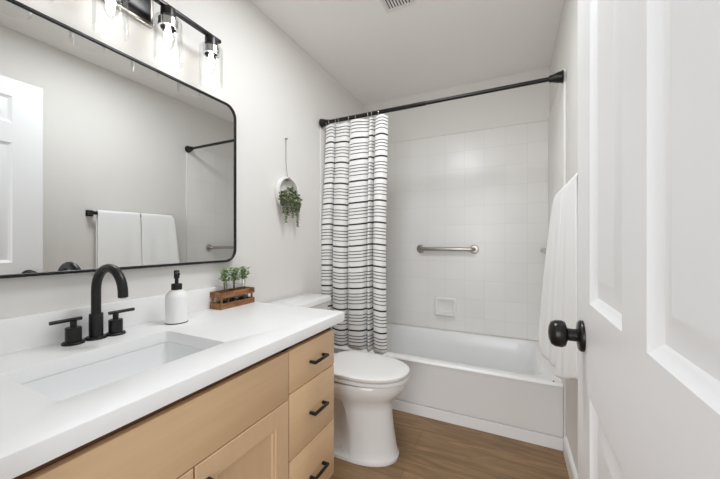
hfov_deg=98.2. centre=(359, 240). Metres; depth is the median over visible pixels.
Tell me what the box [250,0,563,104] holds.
ceiling
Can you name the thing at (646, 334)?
door
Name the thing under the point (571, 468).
baseboard
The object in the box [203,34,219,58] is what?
socket
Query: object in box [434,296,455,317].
soap dish
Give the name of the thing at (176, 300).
bottle
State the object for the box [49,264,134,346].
faucet
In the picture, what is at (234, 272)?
potted plant
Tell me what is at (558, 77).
shower rod
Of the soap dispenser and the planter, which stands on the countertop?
the soap dispenser
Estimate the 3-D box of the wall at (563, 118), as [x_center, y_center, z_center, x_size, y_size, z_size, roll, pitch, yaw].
[0.903,-0.095,1.146,0.132,2.400,2.790,0,0,26]
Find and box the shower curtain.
[321,110,387,353]
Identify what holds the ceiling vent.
in the ceiling
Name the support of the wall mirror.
attached to the wall at (276, 91)
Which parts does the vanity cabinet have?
door, door, drawer, drawer, drawer, handle, handle, handle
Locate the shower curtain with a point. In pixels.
(353, 238)
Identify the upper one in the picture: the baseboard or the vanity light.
the vanity light
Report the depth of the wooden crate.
1.47 m
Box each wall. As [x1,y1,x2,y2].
[0,0,363,318]
[364,67,549,340]
[548,0,577,473]
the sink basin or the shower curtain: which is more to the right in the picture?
the shower curtain
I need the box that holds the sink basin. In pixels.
[21,342,204,400]
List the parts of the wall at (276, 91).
bullnose trim, tile panel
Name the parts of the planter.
trailing stem, trailing stem, trailing stem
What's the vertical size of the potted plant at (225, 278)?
0.175 m
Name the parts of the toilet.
tank lid, tank, bowl, seat, seat lid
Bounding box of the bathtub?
[334,323,562,450]
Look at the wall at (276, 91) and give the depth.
1.67 m
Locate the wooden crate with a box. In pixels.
[210,286,254,309]
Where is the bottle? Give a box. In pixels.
[165,289,187,323]
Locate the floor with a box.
[329,409,569,478]
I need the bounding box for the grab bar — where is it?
[417,245,478,253]
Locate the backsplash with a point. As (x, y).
(26, 332)
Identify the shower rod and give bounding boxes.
[319,70,563,127]
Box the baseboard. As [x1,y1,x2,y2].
[563,436,577,478]
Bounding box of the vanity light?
[102,0,220,70]
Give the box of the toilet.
[268,293,409,466]
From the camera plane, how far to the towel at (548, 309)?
1.41 m
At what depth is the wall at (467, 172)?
2.55 m
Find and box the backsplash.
[0,282,245,355]
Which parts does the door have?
knob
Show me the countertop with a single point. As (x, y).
(36, 429)
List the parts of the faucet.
lever, handle, spout, spout, handle, lever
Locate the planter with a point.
(286, 200)
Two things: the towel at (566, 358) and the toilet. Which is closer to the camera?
the towel at (566, 358)
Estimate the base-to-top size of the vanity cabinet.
0.756 m
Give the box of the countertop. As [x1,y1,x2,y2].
[0,302,343,478]
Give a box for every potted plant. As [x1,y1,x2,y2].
[218,268,230,302]
[230,267,239,301]
[238,266,250,299]
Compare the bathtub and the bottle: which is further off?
the bathtub
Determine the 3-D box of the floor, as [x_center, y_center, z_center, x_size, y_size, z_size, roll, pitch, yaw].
[-0.162,1.155,0.811,1.770,0.100,4.320,0,0,26]
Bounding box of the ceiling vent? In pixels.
[380,0,415,12]
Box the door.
[548,0,719,478]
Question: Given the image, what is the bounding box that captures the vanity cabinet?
[13,327,333,478]
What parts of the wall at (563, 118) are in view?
tile panel, bullnose trim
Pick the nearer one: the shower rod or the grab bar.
the shower rod
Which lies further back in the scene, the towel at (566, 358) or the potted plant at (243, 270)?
the potted plant at (243, 270)
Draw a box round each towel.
[538,188,562,366]
[555,173,577,379]
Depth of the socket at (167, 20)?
1.17 m
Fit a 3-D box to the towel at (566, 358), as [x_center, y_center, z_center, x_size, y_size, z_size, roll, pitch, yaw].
[0.761,0.161,1.130,0.062,0.771,0.290,0,0,26]
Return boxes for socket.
[158,4,177,33]
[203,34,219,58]
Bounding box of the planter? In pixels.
[275,138,302,226]
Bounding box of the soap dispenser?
[165,270,187,324]
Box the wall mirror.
[0,0,236,278]

